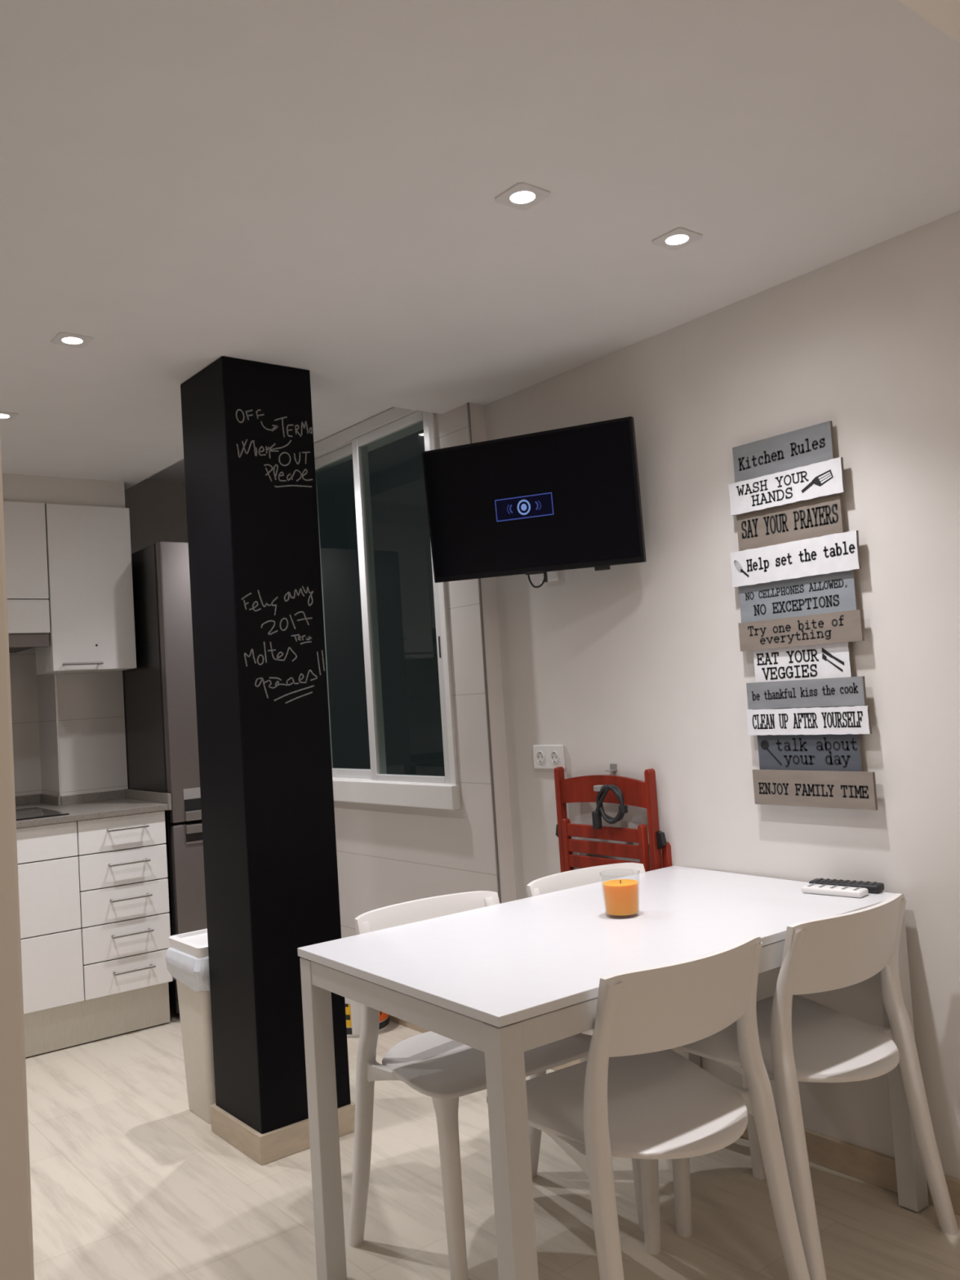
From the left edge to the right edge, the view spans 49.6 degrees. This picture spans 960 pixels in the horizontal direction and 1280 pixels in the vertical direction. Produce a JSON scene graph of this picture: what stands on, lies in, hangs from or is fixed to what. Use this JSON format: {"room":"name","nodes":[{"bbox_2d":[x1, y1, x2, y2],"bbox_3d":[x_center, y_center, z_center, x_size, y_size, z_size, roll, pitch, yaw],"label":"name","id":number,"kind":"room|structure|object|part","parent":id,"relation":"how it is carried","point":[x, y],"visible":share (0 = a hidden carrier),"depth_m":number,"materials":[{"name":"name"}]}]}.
{"room":"eat-in kitchen","nodes":[
{"label":"eat-in kitchen","id":0,"kind":"room"},
{"bbox_2d":[0,433,34,1279],"bbox_3d":[-0.525,0.005,0.626,0.425,2.700,0.120,-1,-4,-39],"label":"door frame","id":1,"kind":"structure","parent":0,"point":[16,1246],"depth_m":0.69,"materials":[{"name":"paint"}]},
{"bbox_2d":[1,473,124,507],"bbox_3d":[-2.520,-0.606,4.310,1.895,0.119,0.585,-1,-4,-37],"label":"wall","id":2,"kind":"structure","parent":0,"point":[45,490],"depth_m":4.49,"materials":[{"name":"paint"}]},
{"bbox_2d":[8,647,128,796],"bbox_3d":[-2.563,0.334,4.431,1.935,2.700,0.450,-1,-4,-37],"label":"wall","id":3,"kind":"structure","parent":0,"point":[91,716],"depth_m":4.78,"materials":[{"name":"white tile"}]},
{"bbox_2d":[3,501,50,634],"bbox_3d":[-2.264,-0.275,4.450,0.637,0.554,0.594,-1,-4,-37],"label":"upper cabinet","id":4,"kind":"object","parent":3,"relation":"attached to","point":[24,522],"visible":0.92,"depth_m":4.35,"materials":[{"name":"white laminate"}]},
{"bbox_2d":[8,633,49,653],"bbox_3d":[-2.235,0.029,4.437,0.615,0.055,0.562,-1,-4,-37],"label":"hood","id":5,"kind":"object","parent":4,"relation":"attached to","point":[17,642],"visible":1,"depth_m":4.36,"materials":[{"name":"grey metal"}]},
{"bbox_2d":[53,674,61,796],"bbox_3d":[-1.890,0.375,4.648,0.008,0.645,0.007,-1,-4,-37],"label":"trim","id":6,"kind":"structure","parent":3,"relation":"attached to","point":[55,675],"depth_m":4.64,"materials":[{"name":"metal"}]},
{"bbox_2d":[35,503,136,674],"bbox_3d":[-1.754,-0.219,4.608,0.352,0.715,0.318,-1,-4,-37],"label":"upper cabinet","id":7,"kind":"object","parent":3,"relation":"attached to","point":[91,599],"visible":0.95,"depth_m":4.50,"materials":[{"name":"white laminate"}]},
{"bbox_3d":[-1.698,0.101,4.442,0.164,0.011,0.036,-1,-4,-37],"label":"handle","id":8,"kind":"part","parent":7,"relation":"part of","materials":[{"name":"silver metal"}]},
{"bbox_2d":[76,810,173,1000],"bbox_3d":[-1.589,1.091,4.429,0.353,0.710,0.576,-1,-4,-37],"label":"base cabinet","id":9,"kind":"object","parent":3,"relation":"attached to","point":[126,929],"visible":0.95,"depth_m":4.22,"materials":[{"name":"white laminate"}]},
{"bbox_2d":[14,788,171,828],"bbox_3d":[-1.966,0.722,4.394,1.030,0.068,0.880,-1,-4,-37],"label":"countertop","id":10,"kind":"structure","parent":9,"relation":"on","point":[84,806],"depth_m":4.48,"materials":[{"name":"grey stone"}]},
{"bbox_2d":[15,807,69,820],"bbox_3d":[-2.026,0.719,4.168,0.593,0.005,0.510,-1,-4,-37],"label":"cooktop","id":11,"kind":"object","parent":10,"relation":"in","point":[32,812],"visible":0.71,"depth_m":4.21,"materials":[{"name":"black glass"}]},
{"bbox_3d":[-1.462,0.786,4.250,0.353,0.135,0.018,-1,-4,-37],"label":"drawer","id":12,"kind":"part","parent":9,"relation":"part of","materials":[{"name":"white laminate"}]},
{"bbox_3d":[-1.453,0.926,4.243,0.353,0.138,0.018,-1,-4,-37],"label":"drawer","id":13,"kind":"part","parent":9,"relation":"part of","materials":[{"name":"white laminate"}]},
{"bbox_3d":[-1.444,1.068,4.236,0.353,0.138,0.018,-1,-4,-37],"label":"drawer","id":14,"kind":"part","parent":9,"relation":"part of","materials":[{"name":"white laminate"}]},
{"bbox_3d":[-1.435,1.212,4.228,0.353,0.142,0.018,-1,-4,-37],"label":"drawer","id":15,"kind":"part","parent":9,"relation":"part of","materials":[{"name":"white laminate"}]},
{"bbox_3d":[-1.426,1.354,4.221,0.353,0.134,0.018,-1,-4,-37],"label":"drawer","id":16,"kind":"part","parent":9,"relation":"part of","materials":[{"name":"white laminate"}]},
{"bbox_3d":[-1.437,0.766,4.238,0.165,0.011,0.036,-1,-4,-37],"label":"handle","id":17,"kind":"part","parent":9,"relation":"part of","materials":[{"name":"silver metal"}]},
{"bbox_3d":[-1.428,0.905,4.231,0.165,0.011,0.036,-1,-4,-37],"label":"handle","id":18,"kind":"part","parent":9,"relation":"part of","materials":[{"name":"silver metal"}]},
{"bbox_3d":[-1.419,1.047,4.223,0.165,0.011,0.036,-1,-4,-37],"label":"handle","id":19,"kind":"part","parent":9,"relation":"part of","materials":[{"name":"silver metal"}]},
{"bbox_3d":[-1.410,1.189,4.216,0.165,0.011,0.036,-1,-4,-37],"label":"handle","id":20,"kind":"part","parent":9,"relation":"part of","materials":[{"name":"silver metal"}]},
{"bbox_3d":[-1.400,1.334,4.208,0.165,0.011,0.036,-1,-4,-37],"label":"handle","id":21,"kind":"part","parent":9,"relation":"part of","materials":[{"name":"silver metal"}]},
{"bbox_2d":[124,479,187,553],"bbox_3d":[-1.470,0.309,5.307,0.865,2.700,0.360,-1,-4,-37],"label":"wall","id":22,"kind":"structure","parent":0,"point":[157,510],"depth_m":5.09,"materials":[{"name":"beige paint"}]},
{"bbox_2d":[180,355,355,1165],"bbox_3d":[-0.672,0.333,3.231,0.320,2.337,0.338,-1,-4,-39],"label":"pillar","id":23,"kind":"structure","parent":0,"point":[270,855],"depth_m":3.11,"materials":[{"name":"paint"}]},
{"bbox_3d":[-0.600,1.457,3.172,0.320,0.080,0.338,-1,-4,-39],"label":"skirting","id":24,"kind":"part","parent":23,"relation":"part of","materials":[{"name":"beige wood"}]},
{"bbox_2d":[333,402,515,937],"bbox_3d":[-0.749,0.234,4.732,0.104,2.700,2.604,-1,-4,-39],"label":"wall","id":25,"kind":"structure","parent":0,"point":[387,855],"depth_m":3.81,"materials":[{"name":"white paint"}]},
{"bbox_2d":[313,407,460,810],"bbox_3d":[-0.440,-0.113,4.320,0.145,1.565,1.125,-1,-4,-39],"label":"window","id":26,"kind":"structure","parent":25,"relation":"attached to","point":[373,785],"depth_m":4.26,"materials":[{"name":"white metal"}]},
{"bbox_3d":[-0.604,-0.113,4.523,0.028,1.418,0.535,-1,-4,-39],"label":"sash","id":27,"kind":"part","parent":26,"relation":"part of","materials":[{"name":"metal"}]},
{"bbox_3d":[-0.432,0.623,4.251,0.045,0.090,1.125,-1,-4,-39],"label":"sill","id":28,"kind":"part","parent":26,"relation":"part of","materials":[{"name":"white metal"}]},
{"bbox_3d":[-0.311,-0.153,4.108,0.028,1.418,0.551,-1,-4,-39],"label":"sash","id":29,"kind":"part","parent":26,"relation":"part of","materials":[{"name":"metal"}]},
{"bbox_2d":[389,1014,429,1033],"bbox_3d":[-0.334,1.499,4.209,0.070,0.070,1.492,-1,-4,-39],"label":"baseboard","id":30,"kind":"structure","parent":25,"relation":"attached to","point":[393,1019],"depth_m":4.09,"materials":[{"name":"beige wood"}]},
{"bbox_2d":[0,0,959,490],"bbox_3d":[-1.050,-0.964,3.278,2.750,0.300,4.688,-1,-4,-39],"label":"ceiling","id":31,"kind":"structure","parent":0,"point":[313,186],"depth_m":2.13,"materials":[{"name":"paint"}]},
{"bbox_2d":[0,411,17,420],"bbox_3d":[-1.626,-0.761,3.528,0.092,0.004,0.092,-1,-4,-39],"label":"recessed light","id":32,"kind":"object","parent":31,"relation":"in","point":[4,415],"visible":1,"depth_m":3.53,"materials":[{"name":"white"}]},
{"bbox_2d":[50,332,93,347],"bbox_3d":[-1.125,-0.828,2.869,0.092,0.004,0.092,-1,-4,-39],"label":"recessed light","id":33,"kind":"object","parent":31,"relation":"in","point":[66,339],"visible":1,"depth_m":2.86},
{"bbox_2d":[494,182,551,210],"bbox_3d":[0.090,-0.940,2.204,0.092,0.004,0.092,-1,-4,-39],"label":"recessed light","id":34,"kind":"object","parent":31,"relation":"in","point":[521,196],"visible":1,"depth_m":2.20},
{"bbox_2d":[651,226,702,250],"bbox_3d":[0.467,-0.950,2.464,0.092,0.004,0.092,-1,-4,-39],"label":"recessed light","id":35,"kind":"object","parent":31,"relation":"in","point":[685,237],"visible":1,"depth_m":2.46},
{"bbox_2d":[25,1009,959,1279],"bbox_3d":[-0.289,1.458,1.832,3.450,0.100,7.500,-1,-4,-39],"label":"floor","id":36,"kind":"structure","parent":0,"point":[127,1182],"depth_m":2.66,"materials":[{"name":"wood"}]},
{"bbox_2d":[16,821,84,1013],"bbox_3d":[-1.988,1.101,4.130,0.638,0.710,0.576,-1,-4,-37],"label":"base cabinet","id":37,"kind":"object","parent":36,"relation":"on","point":[49,892],"visible":0.59,"depth_m":4.05,"materials":[{"name":"white laminate"}]},
{"bbox_3d":[-1.861,0.796,3.950,0.638,0.135,0.018,-1,-4,-37],"label":"drawer","id":38,"kind":"part","parent":37,"relation":"part of","materials":[{"name":"white laminate"}]},
{"bbox_3d":[-1.848,1.008,3.939,0.638,0.280,0.018,-1,-4,-37],"label":"drawer","id":39,"kind":"part","parent":37,"relation":"part of","materials":[{"name":"white laminate"}]},
{"bbox_3d":[-1.830,1.291,3.925,0.638,0.280,0.018,-1,-4,-37],"label":"drawer","id":40,"kind":"part","parent":37,"relation":"part of","materials":[{"name":"white laminate"}]},
{"bbox_2d":[23,982,170,1057],"bbox_3d":[-1.701,1.521,4.057,0.994,0.172,0.012,-1,-4,-37],"label":"board","id":41,"kind":"object","parent":36,"relation":"on","point":[50,1029],"visible":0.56,"depth_m":4.17,"materials":[{"name":"wood"}]},
{"bbox_2d":[122,541,207,1016],"bbox_3d":[-1.251,0.606,4.796,0.584,2.028,0.650,-1,-4,-37],"label":"refrigerator","id":42,"kind":"object","parent":36,"relation":"on","point":[160,710],"visible":0.31,"depth_m":4.45,"materials":[{"name":"grey metal"}]},
{"bbox_3d":[-1.113,0.171,4.598,0.584,1.199,0.058,-1,-4,-37],"label":"door","id":43,"kind":"part","parent":42,"relation":"part of","materials":[{"name":"metal"}]},
{"bbox_3d":[-1.050,1.156,4.546,0.584,0.760,0.058,-1,-4,-37],"label":"door","id":44,"kind":"part","parent":42,"relation":"part of","materials":[{"name":"metal"}]},
{"bbox_3d":[-1.059,0.650,4.552,0.492,0.045,0.006,-1,-4,-37],"label":"control panel","id":45,"kind":"part","parent":42,"relation":"part of","materials":[{"name":"grey plastic"}]},
{"bbox_3d":[-1.049,0.741,4.541,0.492,0.040,0.022,-1,-4,-37],"label":"handle","id":46,"kind":"part","parent":42,"relation":"part of","materials":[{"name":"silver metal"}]},
{"bbox_3d":[-1.045,0.796,4.538,0.492,0.036,0.022,-1,-4,-37],"label":"handle","id":47,"kind":"part","parent":42,"relation":"part of","materials":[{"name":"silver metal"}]},
{"bbox_2d":[168,928,215,1124],"bbox_3d":[-0.820,1.243,3.411,0.300,0.559,0.252,-1,-4,-39],"label":"waste bin","id":48,"kind":"object","parent":36,"relation":"on","point":[195,1007],"visible":0.29,"depth_m":3.30,"materials":[{"name":"plastic"}]},
{"bbox_2d":[164,946,210,991],"bbox_3d":[-0.833,1.054,3.419,0.328,0.118,0.280,-1,-4,-39],"label":"liner","id":49,"kind":"object","parent":48,"relation":"in","point":[192,971],"visible":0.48,"depth_m":3.27,"materials":[{"name":"plastic"}]},
{"bbox_3d":[-0.836,0.983,3.424,0.300,0.037,0.252,-1,-4,-39],"label":"lid","id":50,"kind":"part","parent":48,"relation":"part of","materials":[{"name":"white plastic"}]},
{"bbox_2d":[344,997,389,1037],"bbox_3d":[-0.488,1.407,4.137,0.264,0.266,0.261,-1,-4,-39],"label":"paint bucket","id":51,"kind":"object","parent":36,"relation":"on","point":[353,1008],"visible":0.17,"depth_m":4.01,"materials":[{"name":"white plastic"}]},
{"bbox_3d":[-0.523,1.454,4.049,0.212,0.088,0.060,-5,-3,23],"label":"label panel","id":52,"kind":"part","parent":51,"relation":"part of","materials":[{"name":"yellow plastic"}]},
{"bbox_3d":[-0.379,1.447,4.101,0.025,0.088,0.143,-5,-3,18],"label":"label panel","id":53,"kind":"part","parent":51,"relation":"part of","materials":[{"name":"orange plastic"}]},
{"bbox_2d":[347,890,592,1279],"bbox_3d":[-0.011,1.043,2.476,0.514,0.785,0.456,-2,-4,-34],"label":"dining chair","id":54,"kind":"object","parent":36,"relation":"on","point":[442,1068],"visible":0.47,"depth_m":2.45,"materials":[{"name":"white plastic"}]},
{"bbox_3d":[-0.277,1.069,2.489,0.087,0.769,0.116,-2,-4,-34],"label":"leg","id":55,"kind":"part","parent":54,"relation":"part of","materials":[{"name":"white plastic"}]},
{"bbox_3d":[-0.206,1.014,2.394,0.029,0.072,0.228,-1,-4,-39],"label":"seat arm","id":56,"kind":"part","parent":54,"relation":"part of"},
{"bbox_3d":[-0.128,0.748,2.636,0.414,0.166,0.097,-2,-4,-34],"label":"backrest","id":57,"kind":"part","parent":54,"relation":"part of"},
{"bbox_3d":[-0.058,1.191,2.195,0.058,0.464,0.057,-2,-4,-34],"label":"leg","id":58,"kind":"part","parent":54,"relation":"part of","materials":[{"name":"white plastic"}]},
{"bbox_3d":[-0.015,0.981,2.479,0.480,0.042,0.456,-2,-4,-34],"label":"seat","id":59,"kind":"part","parent":54,"relation":"part of","materials":[{"name":"white plastic"}]},
{"bbox_3d":[0.076,1.058,2.728,0.087,0.769,0.116,-2,-4,-34],"label":"leg","id":60,"kind":"part","parent":54,"relation":"part of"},
{"bbox_3d":[0.273,1.182,2.420,0.058,0.464,0.057,-2,-4,-34],"label":"leg","id":61,"kind":"part","parent":54,"relation":"part of","materials":[{"name":"white plastic"}]},
{"bbox_2d":[297,865,928,1279],"bbox_3d":[0.331,1.028,2.426,1.250,0.740,0.750,-1,-4,-37],"label":"dining table","id":62,"kind":"object","parent":36,"relation":"on","point":[504,981],"visible":0.7,"depth_m":2.27,"materials":[{"name":"white paint"}]},
{"bbox_3d":[-0.353,1.078,2.344,0.050,0.718,0.050,-1,-4,-37],"label":"leg","id":63,"kind":"part","parent":62,"relation":"part of","materials":[{"name":"white wood"}]},
{"bbox_3d":[0.062,1.023,1.790,0.050,0.718,0.050,-1,-4,-37],"label":"leg","id":64,"kind":"part","parent":62,"relation":"part of","materials":[{"name":"white wood"}]},
{"bbox_2d":[600,872,639,918],"bbox_3d":[0.338,0.608,2.490,0.097,0.102,0.097,-1,-4,-39],"label":"candle","id":65,"kind":"object","parent":62,"relation":"on","point":[621,896],"visible":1,"depth_m":2.46,"materials":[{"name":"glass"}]},
{"bbox_3d":[0.601,1.055,3.061,0.050,0.718,0.050,-1,-4,-37],"label":"leg","id":66,"kind":"part","parent":62,"relation":"part of","materials":[{"name":"white wood"}]},
{"bbox_2d":[801,883,868,897],"bbox_3d":[0.878,0.620,2.575,0.155,0.019,0.048,-6,-4,43],"label":"remote control","id":67,"kind":"object","parent":62,"relation":"on","point":[849,891],"visible":1,"depth_m":2.56,"materials":[{"name":"white plastic"}]},
{"bbox_2d":[808,878,884,893],"bbox_3d":[0.921,0.618,2.616,0.178,0.022,0.046,-6,-4,40],"label":"remote control","id":68,"kind":"object","parent":62,"relation":"on","point":[873,887],"visible":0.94,"depth_m":2.59,"materials":[{"name":"black plastic"}]},
{"bbox_3d":[1.016,1.000,2.507,0.050,0.718,0.050,-1,-4,-37],"label":"leg","id":69,"kind":"part","parent":62,"relation":"part of","materials":[{"name":"white wood"}]},
{"bbox_2d":[526,862,765,1231],"bbox_3d":[0.420,1.031,2.767,0.514,0.785,0.456,-2,-4,-34],"label":"dining chair","id":70,"kind":"object","parent":36,"relation":"on","point":[585,876],"visible":0.27,"depth_m":2.81,"materials":[{"name":"white plastic"}]},
{"bbox_3d":[0.154,1.056,2.780,0.087,0.769,0.116,-2,-4,-34],"label":"leg","id":71,"kind":"part","parent":70,"relation":"part of","materials":[{"name":"white plastic"}]},
{"bbox_3d":[0.303,0.736,2.928,0.414,0.166,0.097,-2,-4,-34],"label":"backrest","id":72,"kind":"part","parent":70,"relation":"part of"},
{"bbox_3d":[0.507,1.046,3.020,0.087,0.769,0.116,-2,-4,-34],"label":"leg","id":73,"kind":"part","parent":70,"relation":"part of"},
{"bbox_3d":[0.374,1.179,2.486,0.058,0.464,0.057,-2,-4,-34],"label":"leg","id":74,"kind":"part","parent":70,"relation":"part of","materials":[{"name":"white plastic"}]},
{"bbox_3d":[0.704,1.169,2.712,0.058,0.464,0.057,-2,-4,-34],"label":"leg","id":75,"kind":"part","parent":70,"relation":"part of","materials":[{"name":"white plastic"}]},
{"bbox_2d":[486,936,810,1279],"bbox_3d":[0.322,1.002,2.106,0.514,0.785,0.456,-2,-4,-34],"label":"dining chair","id":76,"kind":"object","parent":36,"relation":"on","point":[633,1095],"visible":0.89,"depth_m":2.01,"materials":[{"name":"white plastic"}]},
{"bbox_3d":[0.170,0.968,1.960,0.029,0.072,0.228,-2,-3,-30],"label":"seat arm","id":77,"kind":"part","parent":76,"relation":"part of"},
{"bbox_3d":[0.237,1.003,1.853,0.087,0.769,0.116,-2,-4,-34],"label":"leg","id":78,"kind":"part","parent":76,"relation":"part of","materials":[{"name":"white plastic"}]},
{"bbox_3d":[0.318,0.941,2.110,0.480,0.042,0.456,-2,-4,-34],"label":"seat","id":79,"kind":"part","parent":76,"relation":"part of","materials":[{"name":"white plastic"}]},
{"bbox_3d":[0.388,1.172,2.371,0.058,0.464,0.057,-2,-4,-34],"label":"leg","id":80,"kind":"part","parent":76,"relation":"part of","materials":[{"name":"white plastic"}]},
{"bbox_3d":[0.400,0.680,1.978,0.414,0.166,0.097,-2,-4,-34],"label":"backrest","id":81,"kind":"part","parent":76,"relation":"part of","materials":[{"name":"white plastic"}]},
{"bbox_3d":[0.512,0.958,2.193,0.029,0.072,0.228,-1,-4,-39],"label":"seat arm","id":82,"kind":"part","parent":76,"relation":"part of"},
{"bbox_3d":[0.589,0.993,2.093,0.087,0.769,0.116,-2,-4,-34],"label":"leg","id":83,"kind":"part","parent":76,"relation":"part of","materials":[{"name":"white plastic"}]},
{"bbox_2d":[670,893,959,1279],"bbox_3d":[0.737,0.992,2.408,0.514,0.785,0.456,-1,-4,-37],"label":"dining chair","id":84,"kind":"object","parent":36,"relation":"on","point":[802,1039],"visible":0.9,"depth_m":2.29,"materials":[{"name":"white plastic"}]},
{"bbox_3d":[0.471,1.170,2.435,0.058,0.464,0.057,-1,-4,-37],"label":"leg","id":85,"kind":"part","parent":84,"relation":"part of","materials":[{"name":"white plastic"}]},
{"bbox_3d":[0.592,0.956,2.255,0.029,0.072,0.228,-2,-4,-32],"label":"seat arm","id":86,"kind":"part","parent":84,"relation":"part of"},
{"bbox_3d":[0.792,1.162,2.674,0.058,0.464,0.057,-1,-4,-37],"label":"leg","id":87,"kind":"part","parent":84,"relation":"part of","materials":[{"name":"white plastic"}]},
{"bbox_3d":[0.733,0.930,2.411,0.480,0.042,0.456,-1,-4,-37],"label":"seat","id":88,"kind":"part","parent":84,"relation":"part of","materials":[{"name":"white plastic"}]},
{"bbox_3d":[0.662,0.991,2.151,0.087,0.769,0.116,-1,-4,-37],"label":"leg","id":89,"kind":"part","parent":84,"relation":"part of","materials":[{"name":"white plastic"}]},
{"bbox_3d":[0.821,0.669,2.284,0.414,0.166,0.097,-1,-4,-37],"label":"backrest","id":90,"kind":"part","parent":84,"relation":"part of","materials":[{"name":"white plastic"}]},
{"bbox_3d":[0.923,0.948,2.502,0.029,0.072,0.228,-1,-4,-41],"label":"seat arm","id":91,"kind":"part","parent":84,"relation":"part of"},
{"bbox_3d":[1.004,0.983,2.406,0.087,0.769,0.116,-1,-4,-37],"label":"leg","id":92,"kind":"part","parent":84,"relation":"part of","materials":[{"name":"white plastic"}]},
{"bbox_2d":[484,210,959,1179],"bbox_3d":[1.689,-0.070,1.898,0.226,2.700,4.900,-1,-4,-39],"label":"wall","id":93,"kind":"structure","parent":0,"point":[639,667],"depth_m":2.82,"materials":[{"name":"paint"}]},
{"bbox_2d":[422,416,646,587],"bbox_3d":[0.200,-0.406,3.345,0.737,0.483,0.264,-5,-3,28],"label":"television","id":94,"kind":"object","parent":93,"relation":"attached to","point":[567,498],"visible":1,"depth_m":3.23,"materials":[{"name":"black plastic"}]},
{"bbox_2d":[594,565,610,570],"bbox_3d":[0.374,-0.221,3.175,0.045,0.016,0.022,-4,4,28],"label":"sensor","id":95,"kind":"object","parent":94,"relation":"attached to","point":[596,567],"depth_m":3.17,"materials":[{"name":"black plastic"}]},
{"bbox_2d":[538,570,559,582],"bbox_3d":[0.232,-0.243,3.525,0.012,0.090,0.090,-1,-4,-39],"label":"outlet cover","id":96,"kind":"object","parent":93,"relation":"attached to","point":[552,575],"visible":0.43,"depth_m":3.51,"materials":[{"name":"white plastic"}]},
{"bbox_2d":[533,744,565,768],"bbox_3d":[0.232,0.398,3.538,0.016,0.082,0.150,-1,-4,-39],"label":"power socket","id":97,"kind":"object","parent":93,"relation":"attached to","point":[544,756],"visible":1,"depth_m":3.53,"materials":[{"name":"white plastic"}]},
{"bbox_2d":[604,763,617,771],"bbox_3d":[0.415,0.405,3.299,0.030,0.022,0.028,-1,-4,-39],"label":"wall hook","id":98,"kind":"object","parent":93,"relation":"attached to","point":[613,766],"visible":1,"depth_m":3.30,"materials":[{"name":"silver metal"}]},
{"bbox_2d":[554,766,671,1033],"bbox_3d":[0.419,0.845,3.279,0.063,0.882,0.472,-1,-4,-39],"label":"folding chair","id":99,"kind":"object","parent":98,"relation":"hanging from","point":[636,793],"visible":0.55,"depth_m":3.26,"materials":[{"name":"red wood"}]},
{"bbox_3d":[0.297,0.833,3.400,0.024,0.495,0.022,-1,-4,-39],"label":"seat rail","id":100,"kind":"part","parent":99,"relation":"part of","materials":[{"name":"red wood"}]},
{"bbox_3d":[0.290,0.861,3.433,0.030,0.882,0.022,-1,-4,-39],"label":"leg","id":101,"kind":"part","parent":99,"relation":"part of","materials":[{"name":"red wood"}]},
{"bbox_3d":[0.394,0.477,3.297,0.024,0.096,0.386,-1,-4,-39],"label":"rail","id":102,"kind":"part","parent":99,"relation":"part of","materials":[{"name":"red wood"}]},
{"bbox_2d":[591,784,627,829],"bbox_3d":[0.402,0.517,3.224,0.027,0.142,0.138,-1,-4,-39],"label":"coiled cable","id":103,"kind":"object","parent":99,"relation":"hanging from","point":[602,790],"visible":1,"depth_m":3.23,"materials":[{"name":"black rubber"}]},
{"bbox_3d":[0.507,0.805,3.136,0.024,0.495,0.022,-1,-4,-39],"label":"seat rail","id":104,"kind":"part","parent":99,"relation":"part of","materials":[{"name":"red wood"}]},
{"bbox_3d":[0.540,0.829,3.119,0.030,0.882,0.022,-1,-4,-39],"label":"leg","id":105,"kind":"part","parent":99,"relation":"part of","materials":[{"name":"red wood"}]},
{"bbox_3d":[0.580,0.931,3.114,0.020,0.648,0.020,-1,-4,-39],"label":"leg","id":106,"kind":"part","parent":99,"relation":"part of","materials":[{"name":"red wood"}]},
{"bbox_2d":[551,1058,959,1215],"bbox_3d":[1.647,1.243,1.793,0.016,0.078,4.800,-1,-4,-39],"label":"baseboard","id":107,"kind":"structure","parent":93,"relation":"attached to","point":[871,1166],"depth_m":2.65,"materials":[{"name":"beige light wood"}]},
{"bbox_2d":[728,420,877,810],"bbox_3d":[0.844,-0.057,2.747,0.034,0.988,0.390,-1,-4,-39],"label":"wall sign","id":108,"kind":"object","parent":93,"relation":"attached to","point":[795,563],"visible":1,"depth_m":2.73,"materials":[{"name":"grey wood"}]}
]}

